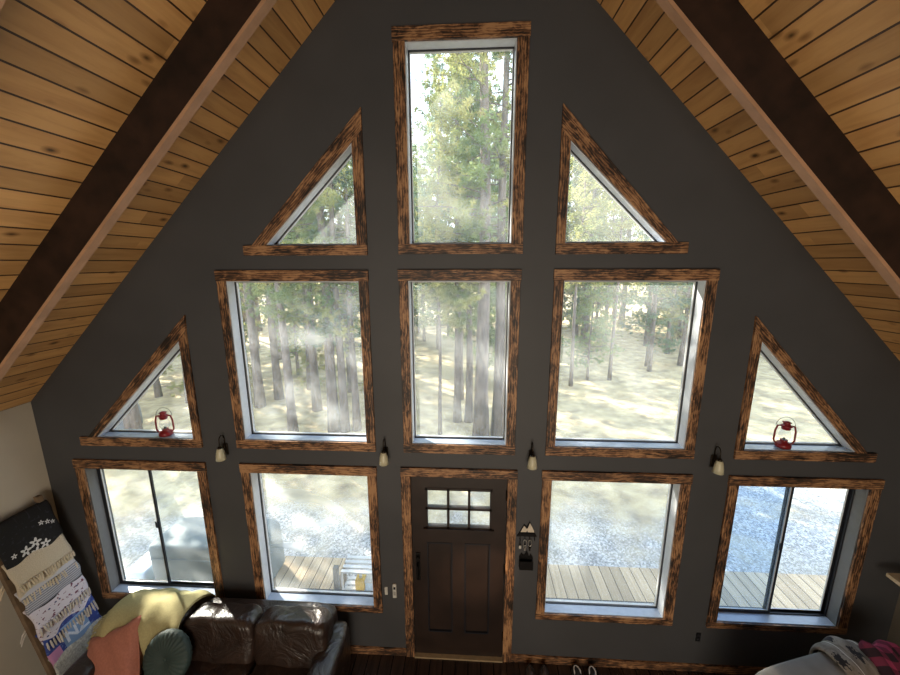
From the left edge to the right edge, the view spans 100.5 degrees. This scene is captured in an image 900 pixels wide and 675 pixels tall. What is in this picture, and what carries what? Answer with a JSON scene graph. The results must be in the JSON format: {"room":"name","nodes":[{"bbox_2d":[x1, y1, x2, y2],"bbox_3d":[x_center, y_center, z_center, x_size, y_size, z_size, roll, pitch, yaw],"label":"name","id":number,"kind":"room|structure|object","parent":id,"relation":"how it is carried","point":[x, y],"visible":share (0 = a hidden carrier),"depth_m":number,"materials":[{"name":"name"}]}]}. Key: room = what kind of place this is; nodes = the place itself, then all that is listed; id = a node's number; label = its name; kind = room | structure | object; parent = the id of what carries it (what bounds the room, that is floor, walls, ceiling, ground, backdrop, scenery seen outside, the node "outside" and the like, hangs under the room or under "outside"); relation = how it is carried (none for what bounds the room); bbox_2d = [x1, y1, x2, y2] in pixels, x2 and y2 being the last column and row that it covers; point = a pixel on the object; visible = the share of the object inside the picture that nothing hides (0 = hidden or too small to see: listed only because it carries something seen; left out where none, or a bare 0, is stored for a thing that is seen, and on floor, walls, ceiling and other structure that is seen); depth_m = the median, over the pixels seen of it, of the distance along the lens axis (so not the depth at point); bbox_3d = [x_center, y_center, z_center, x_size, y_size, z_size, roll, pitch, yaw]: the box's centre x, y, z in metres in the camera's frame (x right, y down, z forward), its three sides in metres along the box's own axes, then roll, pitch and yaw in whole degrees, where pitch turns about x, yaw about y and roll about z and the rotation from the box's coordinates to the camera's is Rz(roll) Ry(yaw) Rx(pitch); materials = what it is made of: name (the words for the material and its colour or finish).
{"room":"cabin living room","nodes":[
{"label":"cabin living room","id":0,"kind":"room"},
{"bbox_2d":[0,402,58,674],"bbox_3d":[-4.310,2.698,0.027,0.150,2.870,8.170,0,11,3],"label":"wall","id":1,"kind":"structure","parent":0,"point":[23,471],"depth_m":3.50,"materials":[{"name":"beige paint"}]},
{"bbox_2d":[0,0,334,410],"bbox_3d":[-2.432,-0.515,-0.430,4.618,4.650,8.750,0,11,3],"label":"ceiling","id":2,"kind":"structure","parent":0,"point":[72,72],"depth_m":2.18,"materials":[{"name":"brown wood"}]},
{"bbox_2d":[0,0,276,380],"bbox_3d":[-1.942,-1.153,2.308,4.273,4.316,0.063,0,11,3],"label":"trim","id":3,"kind":"structure","parent":2,"relation":"attached to","point":[221,29],"depth_m":2.30,"materials":[{"name":"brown wood"}]},
{"bbox_2d":[31,0,899,666],"bbox_3d":[0.081,-0.040,3.315,8.220,6.910,0.170,0,11,3],"label":"wall","id":4,"kind":"structure","parent":0,"point":[580,59],"depth_m":3.16,"materials":[{"name":"grey paint"}]},
{"bbox_2d":[79,315,202,447],"bbox_3d":[-2.962,0.409,3.551,1.234,1.281,0.170,0,11,3],"label":"window","id":5,"kind":"structure","parent":4,"relation":"in","point":[105,433],"depth_m":3.55,"materials":[{"name":"brown wood"}]},
{"bbox_2d":[155,407,174,436],"bbox_3d":[-2.754,0.808,3.604,0.116,0.277,0.130,9,15,40],"label":"hurricane lantern","id":6,"kind":"object","parent":5,"relation":"on","point":[163,415],"visible":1,"depth_m":3.59,"materials":[{"name":"red metal"}]},
{"bbox_2d":[72,459,224,598],"bbox_3d":[-3.025,1.976,3.870,1.349,1.612,0.171,0,11,3],"label":"window","id":7,"kind":"structure","parent":4,"relation":"in","point":[89,473],"depth_m":3.84,"materials":[{"name":"brown wood"}]},
{"bbox_2d":[216,435,228,461],"bbox_3d":[-2.140,1.026,3.501,0.088,0.228,0.132,0,11,3],"label":"wall sconce","id":8,"kind":"object","parent":4,"relation":"attached to","point":[221,453],"visible":1,"depth_m":3.47,"materials":[{"name":"brown metal"}]},
{"bbox_2d":[214,270,375,451],"bbox_3d":[-1.352,0.226,3.423,1.339,1.659,0.171,0,11,3],"label":"window","id":9,"kind":"structure","parent":4,"relation":"in","point":[227,281],"depth_m":3.38,"materials":[{"name":"brown wood"}]},
{"bbox_2d":[243,107,367,255],"bbox_3d":[-1.218,-1.256,3.117,1.064,1.121,0.170,0,11,3],"label":"window","id":10,"kind":"structure","parent":4,"relation":"in","point":[348,144],"depth_m":3.08,"materials":[{"name":"brown wood"}]},
{"bbox_2d":[239,463,382,612],"bbox_3d":[-1.346,1.998,3.780,1.328,1.635,0.171,0,11,3],"label":"window","id":11,"kind":"structure","parent":4,"relation":"in","point":[345,601],"depth_m":3.75,"materials":[{"name":"brown wood"}]},
{"bbox_2d":[350,645,405,655],"bbox_3d":[-2.236,3.286,4.020,3.566,0.086,0.018,0,11,3],"label":"baseboard","id":12,"kind":"structure","parent":4,"relation":"attached to","point":[356,649],"depth_m":3.93,"materials":[{"name":"brown wood"}]},
{"bbox_2d":[379,439,388,465],"bbox_3d":[-0.603,1.038,3.417,0.088,0.228,0.132,0,11,3],"label":"wall sconce","id":13,"kind":"object","parent":4,"relation":"attached to","point":[383,461],"visible":1,"depth_m":3.38,"materials":[{"name":"brown metal"}]},
{"bbox_2d":[400,467,517,662],"bbox_3d":[0.087,2.267,3.755,1.087,2.172,0.220,0,11,3],"label":"door","id":14,"kind":"structure","parent":4,"relation":"in","point":[460,590],"depth_m":3.71,"materials":[{"name":"brown wood"}]},
{"bbox_2d":[423,527,493,534],"bbox_3d":[0.083,1.872,3.615,0.680,0.043,0.022,0,11,3],"label":"shelf","id":15,"kind":"object","parent":14,"relation":"attached to","point":[426,530],"depth_m":3.61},
{"bbox_2d":[398,269,521,454],"bbox_3d":[0.083,0.236,3.345,1.029,1.662,0.171,0,11,3],"label":"window","id":16,"kind":"structure","parent":4,"relation":"in","point":[413,443],"depth_m":3.29,"materials":[{"name":"brown wood"}]},
{"bbox_2d":[391,21,530,253],"bbox_3d":[0.085,-1.512,2.992,1.028,1.651,0.171,0,11,3],"label":"window","id":17,"kind":"structure","parent":4,"relation":"in","point":[514,36],"depth_m":2.89,"materials":[{"name":"brown wood"}]},
{"bbox_2d":[519,550,532,570],"bbox_3d":[0.735,2.147,3.610,0.130,0.189,0.045,0,11,3],"label":"holder","id":18,"kind":"object","parent":4,"relation":"attached to","point":[525,560],"visible":1,"depth_m":3.61,"materials":[{"name":"black metal"}]},
{"bbox_2d":[517,521,536,540],"bbox_3d":[0.734,1.835,3.551,0.190,0.193,0.037,0,11,3],"label":"key holder","id":19,"kind":"object","parent":4,"relation":"attached to","point":[523,532],"visible":1,"depth_m":3.56,"materials":[{"name":"black metal"}]},
{"bbox_2d":[527,442,536,469],"bbox_3d":[0.735,1.048,3.344,0.088,0.228,0.132,0,11,3],"label":"wall sconce","id":20,"kind":"object","parent":4,"relation":"attached to","point":[532,463],"visible":1,"depth_m":3.31,"materials":[{"name":"brown metal"}]},
{"bbox_2d":[535,470,692,625],"bbox_3d":[1.517,2.007,3.621,1.333,1.624,0.171,0,11,3],"label":"window","id":21,"kind":"structure","parent":4,"relation":"in","point":[661,612],"depth_m":3.59,"materials":[{"name":"brown wood"}]},
{"bbox_2d":[555,103,688,253],"bbox_3d":[1.377,-1.232,2.977,1.036,1.111,0.170,0,11,3],"label":"window","id":22,"kind":"structure","parent":4,"relation":"in","point":[576,141],"depth_m":2.96,"materials":[{"name":"brown wood"}]},
{"bbox_2d":[545,269,719,458],"bbox_3d":[1.513,0.245,3.266,1.306,1.659,0.171,0,11,3],"label":"window","id":23,"kind":"structure","parent":4,"relation":"in","point":[705,281],"depth_m":3.21,"materials":[{"name":"brown wood"}]},
{"bbox_2d":[511,654,766,674],"bbox_3d":[2.410,3.321,3.767,3.567,0.086,0.018,0,11,3],"label":"baseboard","id":24,"kind":"structure","parent":4,"relation":"attached to","point":[522,658],"depth_m":3.79,"materials":[{"name":"brown wood"}]},
{"bbox_2d":[709,446,723,474],"bbox_3d":[2.333,1.060,3.256,0.088,0.228,0.132,0,11,3],"label":"wall sconce","id":25,"kind":"object","parent":4,"relation":"attached to","point":[718,465],"visible":1,"depth_m":3.23,"materials":[{"name":"brown metal"}]},
{"bbox_2d":[705,475,884,634],"bbox_3d":[3.148,2.022,3.533,1.296,1.628,0.171,0,11,3],"label":"window","id":26,"kind":"structure","parent":4,"relation":"in","point":[862,497],"depth_m":3.52,"materials":[{"name":"brown wood"}]},
{"bbox_2d":[733,316,877,462],"bbox_3d":[3.090,0.439,3.217,1.174,1.268,0.170,0,11,3],"label":"window","id":27,"kind":"structure","parent":4,"relation":"in","point":[845,447],"depth_m":3.22,"materials":[{"name":"brown wood"}]},
{"bbox_2d":[772,417,796,448],"bbox_3d":[2.947,0.832,3.289,0.130,0.277,0.116,-5,12,-23],"label":"hurricane lantern","id":28,"kind":"object","parent":27,"relation":"on","point":[783,443],"visible":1,"depth_m":3.27,"materials":[{"name":"red metal"}]},
{"bbox_2d":[104,282,846,587],"bbox_3d":[8.208,-6.860,57.686,130.000,0.300,109.810,0,11,3],"label":"ground","id":29,"kind":"structure","parent":0,"point":[609,524],"depth_m":7.64,"materials":[{"name":"snow"}]},
{"bbox_2d":[123,404,142,428],"bbox_3d":[-7.901,-4.662,7.937,3.498,15.202,3.673,3,12,14],"label":"pine tree","id":30,"kind":"object","parent":29,"relation":"on","point":[132,420],"visible":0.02,"depth_m":9.21,"materials":[{"name":"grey plant"}]},
{"bbox_2d":[125,552,154,579],"bbox_3d":[-4.108,3.312,5.161,0.364,0.617,0.507,0,11,3],"label":"tarp","id":31,"kind":"object","parent":29,"relation":"on","point":[142,569],"visible":0.2,"depth_m":4.94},
{"bbox_2d":[151,354,183,397],"bbox_3d":[-9.950,-3.074,12.189,3.975,10.564,3.354,-6,13,-25],"label":"pine tree","id":32,"kind":"object","parent":29,"relation":"on","point":[156,386],"visible":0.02,"depth_m":12.90,"materials":[{"name":"green plant"}]},
{"bbox_2d":[239,283,261,378],"bbox_3d":[-8.668,-3.371,13.643,3.354,10.564,3.975,-6,13,-26],"label":"pine tree","id":33,"kind":"object","parent":29,"relation":"on","point":[242,305],"visible":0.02,"depth_m":14.11,"materials":[{"name":"green plant"}]},
{"bbox_2d":[243,240,291,407],"bbox_3d":[-6.181,-4.421,10.760,3.129,13.602,3.287,-4,12,-16],"label":"pine tree","id":34,"kind":"object","parent":29,"relation":"on","point":[258,387],"visible":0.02,"depth_m":11.69,"materials":[{"name":"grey plant"}]},
{"bbox_2d":[253,283,295,359],"bbox_3d":[-7.900,-5.559,16.820,3.442,13.450,3.719,-7,13,-29],"label":"pine tree","id":35,"kind":"object","parent":29,"relation":"on","point":[264,297],"visible":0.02,"depth_m":17.69,"materials":[{"name":"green plant"}]},
{"bbox_2d":[251,226,303,399],"bbox_3d":[-6.030,-3.761,11.532,3.289,12.002,2.996,-7,13,-32],"label":"pine tree","id":36,"kind":"object","parent":29,"relation":"on","point":[278,391],"visible":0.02,"depth_m":12.41,"materials":[{"name":"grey plant"}]},
{"bbox_2d":[239,220,340,431],"bbox_3d":[-4.138,-2.623,8.890,2.960,10.802,2.696,9,14,38],"label":"pine tree","id":37,"kind":"object","parent":29,"relation":"on","point":[292,422],"visible":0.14,"depth_m":9.49,"materials":[{"name":"green plant"}]},
{"bbox_2d":[245,229,334,374],"bbox_3d":[-6.344,-2.634,14.378,3.303,8.668,2.993,6,13,29],"label":"pine tree","id":38,"kind":"object","parent":29,"relation":"on","point":[294,351],"visible":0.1,"depth_m":15.13,"materials":[{"name":"green plant"}]},
{"bbox_2d":[272,214,335,392],"bbox_3d":[-5.189,-2.154,13.478,2.599,8.187,3.081,-5,12,-24],"label":"pine tree","id":39,"kind":"object","parent":29,"relation":"on","point":[297,335],"visible":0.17,"depth_m":13.90,"materials":[{"name":"green plant"}]},
{"bbox_2d":[254,159,359,432],"bbox_3d":[-3.207,-3.666,9.065,2.818,12.770,3.339,4,12,21],"label":"pine tree","id":40,"kind":"object","parent":29,"relation":"on","point":[333,416],"visible":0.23,"depth_m":9.40,"materials":[{"name":"green plant"}]},
{"bbox_2d":[284,192,352,411],"bbox_3d":[-4.237,-3.979,10.559,2.945,12.802,3.093,3,12,16],"label":"pine tree","id":41,"kind":"object","parent":29,"relation":"on","point":[316,398],"visible":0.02,"depth_m":11.42,"materials":[{"name":"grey plant"}]},
{"bbox_2d":[295,189,341,389],"bbox_3d":[-5.068,-5.683,12.215,3.744,15.494,3.565,-8,14,-34],"label":"pine tree","id":42,"kind":"object","parent":29,"relation":"on","point":[308,379],"visible":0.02,"depth_m":13.36,"materials":[{"name":"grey plant"}]},
{"bbox_2d":[283,158,359,432],"bbox_3d":[-2.886,-2.519,9.110,2.622,10.502,2.878,-4,12,-18],"label":"pine tree","id":43,"kind":"object","parent":29,"relation":"on","point":[343,400],"visible":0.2,"depth_m":9.57,"materials":[{"name":"green plant"}]},
{"bbox_2d":[282,166,361,431],"bbox_3d":[-2.551,-2.621,9.611,2.904,10.502,2.687,0,11,1],"label":"pine tree","id":44,"kind":"object","parent":29,"relation":"on","point":[356,415],"visible":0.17,"depth_m":9.60,"materials":[{"name":"green plant"}]},
{"bbox_2d":[301,187,363,395],"bbox_3d":[-3.493,-2.030,12.831,3.081,8.187,2.599,-9,14,-37],"label":"pine tree","id":45,"kind":"object","parent":29,"relation":"on","point":[347,360],"visible":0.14,"depth_m":12.89,"materials":[{"name":"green plant"}]},
{"bbox_2d":[333,565,339,589],"bbox_3d":[-1.454,3.285,4.833,0.060,0.760,0.060,0,11,3],"label":"post","id":46,"kind":"object","parent":29,"relation":"on","point":[336,578],"visible":0.47,"depth_m":4.77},
{"bbox_2d":[412,113,425,315],"bbox_3d":[-1.973,-3.897,13.431,3.177,11.490,2.940,-7,13,-30],"label":"pine tree","id":47,"kind":"object","parent":29,"relation":"on","point":[417,173],"visible":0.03,"depth_m":13.52,"materials":[{"name":"green plant"}]},
{"bbox_2d":[413,157,441,341],"bbox_3d":[-1.307,-4.660,20.746,3.845,10.090,3.484,-5,12,-23],"label":"pine tree","id":48,"kind":"object","parent":29,"relation":"on","point":[415,163],"visible":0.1,"depth_m":21.08,"materials":[{"name":"green plant"}]},
{"bbox_2d":[413,76,468,434],"bbox_3d":[-0.364,-1.620,9.184,1.747,8.691,1.728,-6,13,-25],"label":"pine tree","id":49,"kind":"object","parent":29,"relation":"on","point":[442,321],"visible":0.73,"depth_m":8.91,"materials":[{"name":"green plant"}]},
{"bbox_2d":[413,54,477,348],"bbox_3d":[-0.180,-6.419,18.653,5.059,14.359,4.591,5,12,24],"label":"pine tree","id":50,"kind":"object","parent":29,"relation":"on","point":[431,314],"visible":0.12,"depth_m":17.83,"materials":[{"name":"green plant"}]},
{"bbox_2d":[417,54,497,422],"bbox_3d":[0.219,-2.635,9.889,2.393,10.401,2.513,2,12,12],"label":"pine tree","id":51,"kind":"object","parent":29,"relation":"on","point":[457,415],"visible":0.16,"depth_m":9.76,"materials":[{"name":"green plant"}]},
{"bbox_2d":[412,53,508,400],"bbox_3d":[0.125,-5.051,10.905,4.075,14.738,3.771,3,12,16],"label":"pine tree","id":52,"kind":"object","parent":29,"relation":"on","point":[496,85],"visible":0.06,"depth_m":10.92,"materials":[{"name":"green plant"}]},
{"bbox_2d":[414,51,511,436],"bbox_3d":[1.269,-4.415,8.578,3.480,14.402,3.313,-11,16,-43],"label":"pine tree","id":53,"kind":"object","parent":29,"relation":"on","point":[499,359],"visible":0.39,"depth_m":8.69,"materials":[{"name":"green plant"}]},
{"bbox_2d":[426,53,506,422],"bbox_3d":[0.684,-2.312,9.920,2.672,9.752,2.434,-1,11,-3],"label":"pine tree","id":54,"kind":"object","parent":29,"relation":"on","point":[467,314],"visible":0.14,"depth_m":10.06,"materials":[{"name":"green plant"}]},
{"bbox_2d":[443,144,506,369],"bbox_3d":[1.445,-2.462,13.802,3.241,8.506,2.938,10,15,42],"label":"pine tree","id":55,"kind":"object","parent":29,"relation":"on","point":[474,322],"visible":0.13,"depth_m":13.51,"materials":[{"name":"green plant"}]},
{"bbox_2d":[411,52,571,435],"bbox_3d":[0.841,-5.275,8.363,4.229,16.175,3.569,-1,11,-2],"label":"pine tree","id":56,"kind":"object","parent":29,"relation":"on","point":[481,405],"visible":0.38,"depth_m":8.44,"materials":[{"name":"green plant"}]},
{"bbox_2d":[476,55,509,195],"bbox_3d":[2.453,-8.840,24.260,3.723,16.873,4.411,9,15,38],"label":"pine tree","id":57,"kind":"object","parent":29,"relation":"on","point":[489,81],"visible":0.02,"depth_m":23.19,"materials":[{"name":"green plant"}]},
{"bbox_2d":[273,556,826,609],"bbox_3d":[1.407,3.511,4.705,10.850,0.350,1.285,0,11,3],"label":"deck","id":58,"kind":"object","parent":29,"relation":"on","point":[741,589],"visible":0.15,"depth_m":4.99,"materials":[{"name":"wood"}]},
{"bbox_2d":[148,517,284,581],"bbox_3d":[-3.099,2.916,5.027,1.506,0.720,0.644,0,11,3],"label":"covered grill","id":59,"kind":"object","parent":58,"relation":"on","point":[185,541],"visible":0.55,"depth_m":4.78,"materials":[{"name":"grey fabric"}]},
{"bbox_2d":[341,554,372,590],"bbox_3d":[-1.140,3.234,4.831,0.405,0.740,0.290,0,11,3],"label":"chair","id":60,"kind":"object","parent":58,"relation":"on","point":[359,559],"visible":0.31,"depth_m":4.76,"materials":[{"name":"white plastic"}]},
{"bbox_2d":[355,574,365,590],"bbox_3d":[-1.135,3.106,4.769,0.120,0.180,0.120,0,11,3],"label":"jug","id":61,"kind":"object","parent":60,"relation":"on","point":[359,582],"visible":0.82,"depth_m":4.72,"materials":[{"name":"plastic"}]},
{"bbox_2d":[364,574,371,590],"bbox_3d":[-1.015,3.124,4.766,0.110,0.145,0.130,0,11,3],"label":"tub","id":62,"kind":"object","parent":60,"relation":"on","point":[368,580],"visible":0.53,"depth_m":4.71,"materials":[{"name":"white plastic"}]},
{"bbox_2d":[562,215,574,320],"bbox_3d":[4.847,-3.924,17.756,3.298,9.788,2.408,8,14,34],"label":"pine tree","id":63,"kind":"object","parent":29,"relation":"on","point":[567,227],"visible":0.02,"depth_m":17.48,"materials":[{"name":"green plant"}]},
{"bbox_2d":[562,155,591,333],"bbox_3d":[6.307,-6.080,21.602,4.762,12.657,4.018,2,12,12],"label":"pine tree","id":64,"kind":"object","parent":29,"relation":"on","point":[577,164],"visible":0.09,"depth_m":21.44,"materials":[{"name":"green plant"}]},
{"bbox_2d":[563,160,594,314],"bbox_3d":[5.554,-7.074,20.591,4.804,14.838,5.177,-6,13,-28],"label":"pine tree","id":65,"kind":"object","parent":29,"relation":"on","point":[575,169],"visible":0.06,"depth_m":20.13,"materials":[{"name":"green plant"}]},
{"bbox_2d":[565,186,611,330],"bbox_3d":[9.364,-6.554,24.122,4.729,12.569,3.990,-8,14,-35],"label":"pine tree","id":66,"kind":"object","parent":29,"relation":"on","point":[610,307],"visible":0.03,"depth_m":23.99,"materials":[{"name":"green plant"}]},
{"bbox_2d":[563,166,617,335],"bbox_3d":[7.517,-6.081,21.312,4.393,12.593,4.077,-5,12,-23],"label":"pine tree","id":67,"kind":"object","parent":29,"relation":"on","point":[570,298],"visible":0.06,"depth_m":21.96,"materials":[{"name":"green plant"}]},
{"bbox_2d":[564,156,620,386],"bbox_3d":[4.583,-3.689,12.982,2.254,11.214,2.230,-7,13,-29],"label":"pine tree","id":68,"kind":"object","parent":29,"relation":"on","point":[584,224],"visible":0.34,"depth_m":12.65,"materials":[{"name":"green plant"}]},
{"bbox_2d":[561,215,624,379],"bbox_3d":[5.354,-1.417,13.886,2.438,6.399,2.210,6,13,27],"label":"pine tree","id":69,"kind":"object","parent":29,"relation":"on","point":[590,310],"visible":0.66,"depth_m":14.08,"materials":[{"name":"green plant"}]},
{"bbox_2d":[566,165,619,342],"bbox_3d":[7.585,-7.356,19.706,4.112,15.728,3.470,-9,15,-38],"label":"pine tree","id":70,"kind":"object","parent":29,"relation":"on","point":[595,191],"visible":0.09,"depth_m":20.04,"materials":[{"name":"green plant"}]},
{"bbox_2d":[571,194,628,322],"bbox_3d":[10.419,-7.423,25.455,4.733,13.568,4.392,-6,13,-28],"label":"pine tree","id":71,"kind":"object","parent":29,"relation":"on","point":[619,296],"visible":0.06,"depth_m":25.66,"materials":[{"name":"green plant"}]},
{"bbox_2d":[580,191,643,356],"bbox_3d":[8.296,-4.766,18.749,3.548,11.175,4.205,2,12,11],"label":"pine tree","id":72,"kind":"object","parent":29,"relation":"on","point":[624,294],"visible":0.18,"depth_m":19.25,"materials":[{"name":"green plant"}]},
{"bbox_2d":[591,192,648,380],"bbox_3d":[6.218,-3.784,13.423,2.230,11.214,2.254,4,12,22],"label":"pine tree","id":73,"kind":"object","parent":29,"relation":"on","point":[621,212],"visible":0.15,"depth_m":13.73,"materials":[{"name":"green plant"}]},
{"bbox_2d":[603,192,642,324],"bbox_3d":[12.183,-9.919,24.728,4.135,18.739,4.899,-3,12,-12],"label":"pine tree","id":74,"kind":"object","parent":29,"relation":"on","point":[628,234],"visible":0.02,"depth_m":25.90,"materials":[{"name":"green plant"}]},
{"bbox_2d":[633,223,654,366],"bbox_3d":[8.602,-4.578,15.550,2.369,11.915,2.395,-3,12,-15],"label":"pine tree","id":75,"kind":"object","parent":29,"relation":"on","point":[640,236],"visible":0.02,"depth_m":16.23,"materials":[{"name":"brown plant"}]},
{"bbox_2d":[613,226,692,371],"bbox_3d":[8.562,-3.737,14.960,3.663,10.501,3.399,-2,12,-10],"label":"pine tree","id":76,"kind":"object","parent":29,"relation":"on","point":[655,285],"visible":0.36,"depth_m":15.25,"materials":[{"name":"green plant"}]},
{"bbox_2d":[626,216,686,345],"bbox_3d":[11.022,-5.904,19.251,4.220,13.036,4.548,-9,15,-38],"label":"pine tree","id":77,"kind":"object","parent":29,"relation":"on","point":[647,287],"visible":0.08,"depth_m":20.01,"materials":[{"name":"green plant"}]},
{"bbox_2d":[634,283,691,340],"bbox_3d":[12.453,-4.918,20.571,4.033,10.719,3.403,2,12,10],"label":"pine tree","id":78,"kind":"object","parent":29,"relation":"on","point":[677,332],"visible":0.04,"depth_m":21.54,"materials":[{"name":"green plant"}]},
{"bbox_2d":[646,282,692,353],"bbox_3d":[10.933,-4.439,17.585,2.663,10.825,3.647,6,13,27],"label":"pine tree","id":79,"kind":"object","parent":29,"relation":"on","point":[668,335],"visible":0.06,"depth_m":18.24,"materials":[{"name":"green plant"}]},
{"bbox_2d":[658,289,689,339],"bbox_3d":[13.863,-5.102,21.426,4.038,10.732,3.407,-2,12,-11],"label":"pine tree","id":80,"kind":"object","parent":29,"relation":"on","point":[683,292],"visible":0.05,"depth_m":22.07,"materials":[{"name":"green plant"}]},
{"bbox_2d":[657,282,692,365],"bbox_3d":[10.059,-3.763,15.798,2.512,10.211,3.440,-7,13,-30],"label":"pine tree","id":81,"kind":"object","parent":29,"relation":"on","point":[680,360],"visible":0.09,"depth_m":16.35,"materials":[{"name":"green plant"}]},
{"bbox_2d":[348,653,740,674],"bbox_3d":[-0.127,4.176,0.091,8.520,0.120,8.170,0,11,3],"label":"floor","id":82,"kind":"structure","parent":0,"point":[361,664],"depth_m":3.80,"materials":[{"name":"wood"}]},
{"bbox_2d":[0,495,55,674],"bbox_3d":[-3.788,2.479,3.560,0.415,1.860,0.474,0,11,3],"label":"blanket ladder","id":83,"kind":"object","parent":82,"relation":"on","point":[8,585],"visible":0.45,"depth_m":3.35,"materials":[{"name":"brown wood"}]},
{"bbox_2d":[0,500,62,579],"bbox_3d":[-3.902,1.841,3.448,0.165,0.467,0.473,0,11,3],"label":"floral blanket","id":84,"kind":"object","parent":83,"relation":"hanging from","point":[36,527],"visible":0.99,"depth_m":3.43,"materials":[{"name":"fabric"}]},
{"bbox_2d":[0,534,77,605],"bbox_3d":[-3.827,2.157,3.479,0.187,0.441,0.529,0,11,3],"label":"blanket","id":85,"kind":"object","parent":83,"relation":"hanging from","point":[41,564],"visible":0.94,"depth_m":3.46,"materials":[{"name":"fabric"}]},
{"bbox_2d":[14,559,81,615],"bbox_3d":[-3.797,2.332,3.541,0.135,0.248,0.472,0,11,3],"label":"striped blanket","id":86,"kind":"object","parent":83,"relation":"hanging from","point":[49,593],"visible":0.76,"depth_m":3.51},
{"bbox_2d":[20,575,98,650],"bbox_3d":[-3.732,2.629,3.566,0.193,0.477,0.537,0,11,3],"label":"blanket","id":87,"kind":"object","parent":83,"relation":"hanging from","point":[47,620],"visible":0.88,"depth_m":3.55,"materials":[{"name":"fabric"}]},
{"bbox_2d":[35,594,100,667],"bbox_3d":[-3.698,2.823,3.635,0.150,0.388,0.473,0,11,3],"label":"blanket","id":88,"kind":"object","parent":83,"relation":"hanging from","point":[77,631],"visible":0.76,"depth_m":3.60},
{"bbox_2d":[48,615,102,674],"bbox_3d":[-3.616,3.146,3.697,0.207,0.506,0.519,0,11,3],"label":"blanket","id":89,"kind":"object","parent":83,"relation":"hanging from","point":[77,648],"visible":0.41,"depth_m":3.60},
{"bbox_2d":[63,597,350,674],"bbox_3d":[-2.158,3.020,3.409,2.345,0.848,0.920,0,11,3],"label":"leather sofa","id":90,"kind":"object","parent":82,"relation":"on","point":[228,636],"visible":0.69,"depth_m":3.41,"materials":[{"name":"brown leather"}]},
{"bbox_2d":[87,615,142,674],"bbox_3d":[-2.994,2.884,3.337,0.650,0.604,0.380,-1,11,-4],"label":"throw cushion","id":91,"kind":"object","parent":90,"relation":"on","point":[119,652],"visible":0.87,"depth_m":3.30,"materials":[{"name":"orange fabric"}]},
{"bbox_2d":[86,588,215,667],"bbox_3d":[-2.884,2.747,3.627,0.926,0.462,0.608,0,11,3],"label":"throw blanket","id":92,"kind":"object","parent":90,"relation":"on","point":[160,610],"visible":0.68,"depth_m":3.49,"materials":[{"name":"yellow fabric"}]},
{"bbox_2d":[142,628,192,674],"bbox_3d":[-2.504,2.839,3.321,0.431,0.402,0.251,1,11,6],"label":"round cushion","id":93,"kind":"object","parent":90,"relation":"on","point":[170,652],"visible":1,"depth_m":3.28,"materials":[{"name":"green fabric"}]},
{"bbox_2d":[179,605,195,631],"bbox_3d":[-2.815,2.809,3.587,0.690,0.501,0.335,0,11,3],"label":"cushion","id":94,"kind":"object","parent":90,"relation":"on","point":[181,627],"depth_m":3.53,"materials":[{"name":"brown leather"}]},
{"bbox_2d":[185,659,255,674],"bbox_3d":[-2.141,3.095,3.311,0.660,0.200,0.680,0,11,3],"label":"seat cushion","id":95,"kind":"object","parent":90,"relation":"on","point":[197,666],"depth_m":3.38,"materials":[{"name":"brown leather"}]},
{"bbox_2d":[183,602,262,663],"bbox_3d":[-2.136,2.814,3.550,0.690,0.501,0.335,0,11,3],"label":"cushion","id":96,"kind":"object","parent":90,"relation":"on","point":[218,633],"depth_m":3.42,"materials":[{"name":"brown leather"}]},
{"bbox_2d":[251,664,308,674],"bbox_3d":[-1.462,3.100,3.274,0.660,0.200,0.680,0,11,3],"label":"seat cushion","id":97,"kind":"object","parent":90,"relation":"on","point":[256,669],"depth_m":3.36,"materials":[{"name":"brown leather"}]},
{"bbox_2d":[254,605,333,667],"bbox_3d":[-1.457,2.819,3.513,0.690,0.501,0.335,0,11,3],"label":"cushion","id":98,"kind":"object","parent":90,"relation":"on","point":[284,636],"depth_m":3.39,"materials":[{"name":"brown leather"}]},
{"bbox_2d":[755,651,845,674],"bbox_3d":[3.036,3.119,2.776,1.380,0.870,0.890,-3,12,-12],"label":"loveseat","id":99,"kind":"object","parent":82,"relation":"on","point":[819,663],"visible":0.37,"depth_m":2.99,"materials":[{"name":"fabric"}]},
{"bbox_2d":[809,636,880,674],"bbox_3d":[3.261,2.799,3.089,0.375,0.529,0.412,-3,12,-12],"label":"patterned throw","id":100,"kind":"object","parent":99,"relation":"on","point":[847,654],"visible":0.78,"depth_m":3.02,"materials":[{"name":"fabric"}]},
{"bbox_2d":[858,640,899,674],"bbox_3d":[3.546,2.689,2.951,0.374,0.410,0.452,-1,11,-2],"label":"plaid blanket","id":101,"kind":"object","parent":99,"relation":"on","point":[885,655],"visible":0.86,"depth_m":2.98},
{"bbox_2d":[597,0,899,360],"bbox_3d":[2.179,-0.481,-0.682,4.618,4.650,8.750,0,11,3],"label":"ceiling","id":102,"kind":"structure","parent":0,"point":[846,53],"depth_m":2.42,"materials":[{"name":"brown wood"}]},
{"bbox_2d":[655,0,899,297],"bbox_3d":[1.999,-1.123,2.092,4.273,4.316,0.063,0,11,3],"label":"ceiling beam","id":103,"kind":"structure","parent":102,"relation":"attached to","point":[723,33],"depth_m":2.06,"materials":[{"name":"brown wood"}]},
{"bbox_2d":[886,593,899,646],"bbox_3d":[4.047,2.761,-0.429,0.150,2.870,8.170,0,11,3],"label":"wall","id":104,"kind":"structure","parent":0,"point":[893,636],"depth_m":3.51,"materials":[{"name":"beige paint"}]},
{"bbox_2d":[886,573,899,585],"bbox_3d":[3.997,2.268,2.912,0.319,0.213,0.840,0,11,3],"label":"wall shelf","id":105,"kind":"object","parent":104,"relation":"attached to","point":[895,577],"visible":1,"depth_m":3.27,"materials":[{"name":"brown wood"}]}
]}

